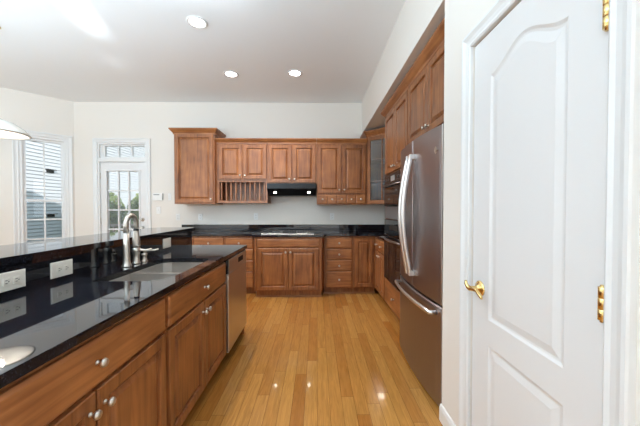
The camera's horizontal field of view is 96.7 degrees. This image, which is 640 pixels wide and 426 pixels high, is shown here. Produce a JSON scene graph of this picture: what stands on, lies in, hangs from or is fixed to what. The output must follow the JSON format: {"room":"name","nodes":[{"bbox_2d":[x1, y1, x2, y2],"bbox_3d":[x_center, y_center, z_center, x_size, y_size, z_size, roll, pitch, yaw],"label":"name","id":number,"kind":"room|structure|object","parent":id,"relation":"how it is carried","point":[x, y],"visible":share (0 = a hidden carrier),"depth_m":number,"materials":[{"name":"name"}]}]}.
{"room":"kitchen","nodes":[
{"label":"kitchen","id":0,"kind":"room"},
{"bbox_2d":[0,87,74,244],"bbox_3d":[-4.917,-0.324,4.207,0.150,3.100,1.950,1,1,44],"label":"wall","id":1,"kind":"structure","parent":0,"point":[28,111],"depth_m":4.38,"materials":[{"name":"white paint"}]},
{"bbox_2d":[12,130,73,243],"bbox_3d":[-4.475,-0.226,4.621,0.185,2.130,0.735,1,1,44],"label":"window","id":2,"kind":"structure","parent":1,"relation":"in","point":[20,201],"depth_m":4.59,"materials":[{"name":"white paint"}]},
{"bbox_2d":[0,0,404,102],"bbox_3d":[-1.660,-1.876,0.900,9.900,0.120,8.300,0,1,-1],"label":"ceiling","id":3,"kind":"structure","parent":0,"point":[69,50],"depth_m":3.21,"materials":[{"name":"white paint"}]},
{"bbox_2d":[0,27,31,139],"bbox_3d":[-3.230,-1.316,2.803,0.540,1.066,0.540,0,1,-1],"label":"pendant lamp","id":4,"kind":"object","parent":3,"relation":"hanging from","point":[8,130],"visible":1,"depth_m":2.88,"materials":[{"name":"white glass"}]},
{"bbox_2d":[186,15,207,28],"bbox_3d":[-1.190,-1.844,2.756,0.196,0.009,0.196,0,1,-1],"label":"recessed light","id":5,"kind":"object","parent":3,"relation":"in","point":[197,22],"visible":1,"depth_m":2.75,"materials":[{"name":"white paint"}]},
{"bbox_2d":[223,71,238,77],"bbox_3d":[-1.196,-1.863,3.821,0.196,0.009,0.196,0,1,-1],"label":"recessed light","id":6,"kind":"object","parent":3,"relation":"in","point":[231,74],"visible":1,"depth_m":3.82,"materials":[{"name":"white paint"}]},
{"bbox_2d":[288,69,301,76],"bbox_3d":[-0.333,-1.862,3.794,0.196,0.009,0.196,0,1,-1],"label":"recessed light","id":7,"kind":"object","parent":3,"relation":"in","point":[295,73],"visible":1,"depth_m":3.79,"materials":[{"name":"white paint"}]},
{"bbox_2d":[73,102,385,236],"bbox_3d":[-1.372,-0.337,4.956,5.820,3.100,0.150,0,1,-1],"label":"wall","id":8,"kind":"structure","parent":0,"point":[151,120],"depth_m":4.86,"materials":[{"name":"white paint"}]},
{"bbox_2d":[97,143,146,233],"bbox_3d":[-3.372,0.009,4.921,0.830,2.410,0.170,0,1,-1],"label":"door","id":9,"kind":"structure","parent":8,"relation":"in","point":[106,164],"depth_m":4.88,"materials":[{"name":"white paint"}]},
{"bbox_2d":[92,138,151,233],"bbox_3d":[-3.371,-0.025,4.853,0.970,2.480,0.024,0,1,-1],"label":"trim","id":10,"kind":"structure","parent":8,"relation":"attached to","point":[95,141],"depth_m":4.84,"materials":[{"name":"white paint"}]},
{"bbox_2d":[152,193,162,199],"bbox_3d":[-2.766,-0.275,4.851,0.172,0.120,0.032,0,1,-1],"label":"alarm keypad","id":11,"kind":"object","parent":8,"relation":"attached to","point":[155,196],"visible":1,"depth_m":4.84,"materials":[{"name":"white plastic"}]},
{"bbox_2d":[156,207,160,213],"bbox_3d":[-2.761,-0.048,4.864,0.075,0.120,0.014,0,1,-1],"label":"light switch","id":12,"kind":"object","parent":8,"relation":"attached to","point":[158,209],"visible":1,"depth_m":4.87,"materials":[{"name":"white plastic"}]},
{"bbox_2d":[168,128,225,203],"bbox_3d":[-1.974,-0.735,4.637,0.744,1.178,0.454,0,1,-1],"label":"upper cabinet","id":13,"kind":"object","parent":8,"relation":"attached to","point":[194,148],"visible":0.99,"depth_m":4.45,"materials":[{"name":"brown wood"}]},
{"bbox_2d":[198,214,202,219],"bbox_3d":[-2.051,0.068,4.875,0.072,0.116,0.009,0,1,-1],"label":"outlet","id":14,"kind":"object","parent":8,"relation":"attached to","point":[200,216],"visible":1,"depth_m":4.87,"materials":[{"name":"white plastic"}]},
{"bbox_2d":[215,138,270,202],"bbox_3d":[-1.250,-0.674,4.683,0.818,1.023,0.381,0,1,-1],"label":"upper cabinet","id":15,"kind":"object","parent":8,"relation":"attached to","point":[241,163],"visible":0.98,"depth_m":4.53,"materials":[{"name":"brown wood"}]},
{"bbox_2d":[182,224,384,229],"bbox_3d":[-0.457,0.259,4.265,3.796,0.100,1.265,0,1,-1],"label":"backsplash","id":16,"kind":"structure","parent":8,"relation":"attached to","point":[295,226],"depth_m":4.88,"materials":[{"name":"black stone"}]},
{"bbox_2d":[267,138,316,184],"bbox_3d":[-0.447,-0.828,4.688,0.784,0.715,0.381,0,1,-1],"label":"upper cabinet","id":17,"kind":"object","parent":8,"relation":"attached to","point":[290,160],"visible":0.99,"depth_m":4.53,"materials":[{"name":"brown wood"}]},
{"bbox_2d":[267,183,315,195],"bbox_3d":[-0.447,-0.374,4.663,0.764,0.185,0.446,0,1,-1],"label":"range hood","id":18,"kind":"object","parent":17,"relation":"attached to","point":[274,189],"visible":1,"depth_m":4.45,"materials":[{"name":"black metal"}]},
{"bbox_2d":[317,138,366,204],"bbox_3d":[0.346,-0.662,4.699,0.799,1.047,0.381,0,1,-1],"label":"upper cabinet","id":19,"kind":"object","parent":8,"relation":"attached to","point":[341,162],"visible":1,"depth_m":4.55,"materials":[{"name":"brown wood"}]},
{"bbox_2d":[360,127,385,204],"bbox_3d":[1.064,-0.716,4.513,0.748,1.161,0.767,0,1,-1],"label":"upper cabinet","id":20,"kind":"object","parent":8,"relation":"attached to","point":[375,176],"visible":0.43,"depth_m":4.59,"materials":[{"name":"brown wood"}]},
{"bbox_2d":[371,158,384,163],"bbox_3d":[1.099,-0.848,4.551,0.658,0.016,0.667,0,1,-1],"label":"shelf","id":21,"kind":"object","parent":20,"relation":"attached to","point":[373,161],"depth_m":4.65,"materials":[{"name":"grey glass"}]},
{"bbox_2d":[371,180,384,183],"bbox_3d":[1.099,-0.508,4.557,0.658,0.016,0.667,0,1,-1],"label":"shelf","id":22,"kind":"object","parent":20,"relation":"attached to","point":[372,181],"depth_m":4.69,"materials":[{"name":"grey glass"}]},
{"bbox_2d":[182,288,442,425],"bbox_3d":[-1.660,1.343,0.956,9.900,0.120,8.300,0,1,-1],"label":"floor","id":23,"kind":"structure","parent":0,"point":[331,359],"depth_m":2.25,"materials":[{"name":"brown wood"}]},
{"bbox_2d":[0,296,166,425],"bbox_3d":[-1.038,0.843,0.953,0.654,0.881,0.898,0,1,-1],"label":"base cabinet","id":24,"kind":"object","parent":23,"relation":"on","point":[116,376],"visible":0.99,"depth_m":0.98,"materials":[{"name":"brown wood"}]},
{"bbox_2d":[163,261,225,425],"bbox_3d":[-1.048,0.827,1.861,0.654,0.881,0.910,0,1,-1],"label":"base cabinet","id":25,"kind":"object","parent":23,"relation":"on","point":[195,311],"visible":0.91,"depth_m":1.70,"materials":[{"name":"brown wood"}]},
{"bbox_2d":[0,245,246,388],"bbox_3d":[-1.058,0.373,1.583,0.622,0.032,2.775,0,1,-1],"label":"countertop","id":26,"kind":"structure","parent":25,"relation":"on","point":[38,325],"depth_m":1.12,"materials":[{"name":"black stone"}]},
{"bbox_2d":[121,213,151,267],"bbox_3d":[-1.241,0.176,1.924,0.119,0.349,0.178,0,1,-1],"label":"faucet","id":27,"kind":"object","parent":26,"relation":"on","point":[136,249],"visible":1,"depth_m":1.90,"materials":[{"name":"silver metal"}]},
{"bbox_2d":[141,248,158,261],"bbox_3d":[-1.234,0.303,2.065,0.113,0.090,0.043,0,1,-21],"label":"soap dispenser","id":28,"kind":"object","parent":26,"relation":"on","point":[144,255],"visible":0.95,"depth_m":2.04,"materials":[{"name":"silver metal"}]},
{"bbox_2d":[111,262,202,280],"bbox_3d":[-1.016,0.490,1.843,0.408,0.210,0.718,0,1,-1],"label":"sink","id":29,"kind":"object","parent":26,"relation":"in","point":[163,270],"visible":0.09,"depth_m":2.03,"materials":[{"name":"silver metal"}]},
{"bbox_2d":[192,236,224,244],"bbox_3d":[-1.880,0.780,4.541,0.916,0.881,0.700,0,1,-1],"label":"base cabinet","id":30,"kind":"object","parent":23,"relation":"on","point":[196,240],"visible":0.19,"depth_m":4.22,"materials":[{"name":"brown wood"}]},
{"bbox_2d":[224,249,245,352],"bbox_3d":[-1.066,0.814,2.623,0.632,0.871,0.598,0,1,-1],"label":"dishwasher","id":31,"kind":"object","parent":23,"relation":"on","point":[235,281],"visible":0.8,"depth_m":2.53,"materials":[{"name":"silver metal"}]},
{"bbox_2d":[225,236,255,292],"bbox_3d":[-1.205,0.780,4.548,0.430,0.881,0.700,0,1,-1],"label":"base cabinet","id":32,"kind":"object","parent":23,"relation":"on","point":[229,240],"visible":0.3,"depth_m":4.24,"materials":[{"name":"brown wood"}]},
{"bbox_2d":[254,237,323,294],"bbox_3d":[-0.461,0.781,4.481,1.048,0.881,0.850,0,1,-1],"label":"base cabinet","id":33,"kind":"object","parent":23,"relation":"on","point":[282,265],"visible":1,"depth_m":4.09,"materials":[{"name":"brown wood"}]},
{"bbox_2d":[192,230,385,240],"bbox_3d":[-0.457,0.326,4.266,3.796,0.032,1.264,0,1,-1],"label":"countertop","id":34,"kind":"structure","parent":33,"relation":"on","point":[379,234],"depth_m":4.29,"materials":[{"name":"black stone"}]},
{"bbox_2d":[262,231,313,233],"bbox_3d":[-0.476,0.294,4.415,0.770,0.025,0.512,0,1,-1],"label":"cooktop","id":35,"kind":"object","parent":34,"relation":"in","point":[267,232],"visible":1,"depth_m":4.38,"materials":[{"name":"silver glass"}]},
{"bbox_2d":[256,292,374,296],"bbox_3d":[-0.049,1.216,4.257,1.768,0.018,0.174,0,1,-1],"label":"trim","id":36,"kind":"structure","parent":23,"relation":"on","point":[323,292],"depth_m":4.17,"materials":[{"name":"brown wood"}]},
{"bbox_2d":[324,236,353,291],"bbox_3d":[0.282,0.779,4.564,0.437,0.881,0.700,0,1,-1],"label":"base cabinet","id":37,"kind":"object","parent":23,"relation":"on","point":[338,250],"visible":0.99,"depth_m":4.25,"materials":[{"name":"brown wood"}]},
{"bbox_2d":[353,236,375,291],"bbox_3d":[0.667,0.779,4.585,0.326,0.881,0.666,0,1,-1],"label":"base cabinet","id":38,"kind":"object","parent":23,"relation":"on","point":[364,246],"visible":0.88,"depth_m":4.26,"materials":[{"name":"brown wood"}]},
{"bbox_2d":[375,237,390,308],"bbox_3d":[1.114,0.790,3.968,0.660,0.881,0.615,0,1,-1],"label":"base cabinet","id":39,"kind":"object","parent":23,"relation":"on","point":[379,244],"visible":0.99,"depth_m":3.92,"materials":[{"name":"brown wood"}]},
{"bbox_2d":[381,80,408,320],"bbox_3d":[1.119,-0.021,3.212,0.666,2.529,0.970,0,1,-1],"label":"tall cabinet","id":40,"kind":"object","parent":23,"relation":"on","point":[395,112],"visible":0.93,"depth_m":3.12,"materials":[{"name":"brown wood"}]},
{"bbox_2d":[383,219,400,291],"bbox_3d":[1.086,0.445,3.190,0.672,0.728,0.816,0,1,-1],"label":"wall oven","id":41,"kind":"object","parent":40,"relation":"in","point":[391,238],"visible":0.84,"depth_m":3.20,"materials":[{"name":"black metal"}]},
{"bbox_2d":[383,169,400,219],"bbox_3d":[1.101,-0.192,3.179,0.644,0.523,0.816,0,1,-1],"label":"microwave","id":42,"kind":"object","parent":40,"relation":"in","point":[393,180],"visible":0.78,"depth_m":3.20,"materials":[{"name":"black metal"}]},
{"bbox_2d":[395,124,443,405],"bbox_3d":[1.027,0.348,2.219,0.820,1.818,0.896,0,1,-1],"label":"refrigerator","id":43,"kind":"object","parent":23,"relation":"on","point":[420,205],"visible":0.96,"depth_m":2.00,"materials":[{"name":"silver metal"}]},
{"bbox_2d":[362,0,444,132],"bbox_3d":[1.093,-1.588,3.292,0.725,0.540,3.184,0,1,-1],"label":"wall","id":44,"kind":"structure","parent":0,"point":[417,21],"depth_m":2.65,"materials":[{"name":"white paint"}]},
{"bbox_2d":[403,17,444,143],"bbox_3d":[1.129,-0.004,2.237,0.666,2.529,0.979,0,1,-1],"label":"upper cabinet","id":45,"kind":"object","parent":44,"relation":"attached to","point":[424,79],"visible":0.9,"depth_m":2.19,"materials":[{"name":"brown wood"}]},
{"bbox_2d":[442,0,639,425],"bbox_3d":[1.924,-0.264,0.774,2.335,3.100,1.916,0,1,-1],"label":"wall","id":46,"kind":"structure","parent":0,"point":[461,16],"depth_m":1.58,"materials":[{"name":"white paint"}]},
{"bbox_2d":[439,403,455,425],"bbox_3d":[0.741,1.222,1.626,0.014,0.100,0.247,0,1,-1],"label":"baseboard","id":47,"kind":"structure","parent":46,"relation":"attached to","point":[445,419],"depth_m":1.68,"materials":[{"name":"white paint"}]},
{"bbox_2d":[464,0,608,425],"bbox_3d":[0.772,0.237,1.079,0.164,2.088,0.664,0,1,-1],"label":"door","id":48,"kind":"structure","parent":46,"relation":"in","point":[541,74],"depth_m":0.98,"materials":[{"name":"white paint"}]},
{"bbox_2d":[458,0,639,425],"bbox_3d":[0.742,0.203,1.078,0.024,2.156,0.799,0,1,-1],"label":"trim","id":49,"kind":"structure","parent":46,"relation":"attached to","point":[622,202],"depth_m":0.71,"materials":[{"name":"white paint"}]},
{"bbox_3d":[-1.505,0.745,1.640,0.224,1.052,2.885,0,1,-1],"label":"wall","id":50,"kind":"structure","parent":0,"visible":0},
{"bbox_2d":[0,231,191,297],"bbox_3d":[-1.381,0.307,1.636,0.022,0.176,2.890,0,1,-1],"label":"backsplash","id":51,"kind":"structure","parent":50,"relation":"attached to","point":[37,271],"depth_m":1.66,"materials":[{"name":"black stone"}]},
{"bbox_2d":[0,269,25,292],"bbox_3d":[-1.361,0.299,1.253,0.009,0.082,0.128,0,1,-1],"label":"outlet","id":52,"kind":"object","parent":51,"relation":"attached to","point":[11,280],"visible":1,"depth_m":1.26,"materials":[{"name":"white plastic"}]},
{"bbox_2d":[3,278,9,286],"bbox_3d":[-1.358,0.299,1.232,0.003,0.032,0.028,0,1,-1],"label":"receptacle","id":53,"kind":"object","parent":52,"relation":"attached to","point":[6,281],"depth_m":1.23,"materials":[{"name":"grey plastic"}]},
{"bbox_2d":[13,275,19,283],"bbox_3d":[-1.359,0.299,1.274,0.003,0.032,0.028,0,1,-1],"label":"receptacle","id":54,"kind":"object","parent":52,"relation":"attached to","point":[16,278],"depth_m":1.27,"materials":[{"name":"grey plastic"}]},
{"bbox_2d":[50,259,72,278],"bbox_3d":[-1.364,0.295,1.506,0.009,0.082,0.128,0,1,-1],"label":"outlet","id":55,"kind":"object","parent":51,"relation":"attached to","point":[65,267],"visible":1,"depth_m":1.50,"materials":[{"name":"white plastic"}]},
{"bbox_2d":[57,266,61,272],"bbox_3d":[-1.361,0.295,1.485,0.003,0.032,0.028,0,1,-1],"label":"receptacle","id":56,"kind":"object","parent":55,"relation":"attached to","point":[59,268],"depth_m":1.48,"materials":[{"name":"grey plastic"}]},
{"bbox_2d":[64,264,68,270],"bbox_3d":[-1.361,0.294,1.527,0.003,0.032,0.028,0,1,-1],"label":"receptacle","id":57,"kind":"object","parent":55,"relation":"attached to","point":[66,266],"depth_m":1.53,"materials":[{"name":"grey plastic"}]},
{"bbox_2d":[163,238,170,248],"bbox_3d":[-1.375,0.270,2.561,0.009,0.085,0.128,0,1,-1],"label":"light switch","id":58,"kind":"object","parent":51,"relation":"attached to","point":[166,242],"visible":1,"depth_m":2.55,"materials":[{"name":"white plastic"}]},
{"bbox_2d":[0,227,195,265],"bbox_3d":[-1.590,0.201,1.642,0.455,0.034,3.010,0,1,-1],"label":"bar","id":59,"kind":"object","parent":50,"relation":"on","point":[28,251],"visible":1,"depth_m":1.71,"materials":[{"name":"black stone"}]},
{"label":"outside","id":60,"kind":"structure","parent":0,"visible":0},
{"bbox_3d":[-9.137,1.598,12.934,42.000,0.050,54.000,0,1,-1],"label":"lawn","id":61,"kind":"structure","parent":60,"visible":0},
{"bbox_2d":[25,140,144,241],"bbox_3d":[-12.090,-1.866,10.842,6.850,6.950,18.800,0,1,-1],"label":"neighbor house","id":62,"kind":"structure","parent":61,"relation":"on","point":[34,150],"depth_m":9.52,"materials":[{"name":"white"}]},
{"bbox_2d":[45,169,56,172],"bbox_3d":[-9.021,-1.403,9.522,0.160,0.110,0.300,0,1,-1],"label":"vent hood","id":63,"kind":"object","parent":62,"relation":"attached to","point":[46,170],"depth_m":9.49,"materials":[{"name":"black"}]},
{"bbox_2d":[109,192,126,231],"bbox_3d":[-7.461,0.415,9.920,1.309,2.426,1.305,0,1,-1],"label":"shrub","id":64,"kind":"object","parent":61,"relation":"on","point":[113,202],"visible":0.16,"depth_m":9.88,"materials":[{"name":"green plant"}]},
{"bbox_2d":[110,224,138,231],"bbox_3d":[-3.421,0.971,6.782,4.800,1.420,0.100,0,1,-1],"label":"deck railing","id":65,"kind":"object","parent":61,"relation":"on","point":[111,225],"visible":0.03,"depth_m":6.71,"materials":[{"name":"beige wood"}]},
{"bbox_2d":[123,195,138,223],"bbox_3d":[-6.051,0.458,9.838,1.300,2.343,1.303,0,1,-1],"label":"shrub","id":66,"kind":"object","parent":61,"relation":"on","point":[134,203],"visible":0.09,"depth_m":9.48,"materials":[{"name":"green plant"}]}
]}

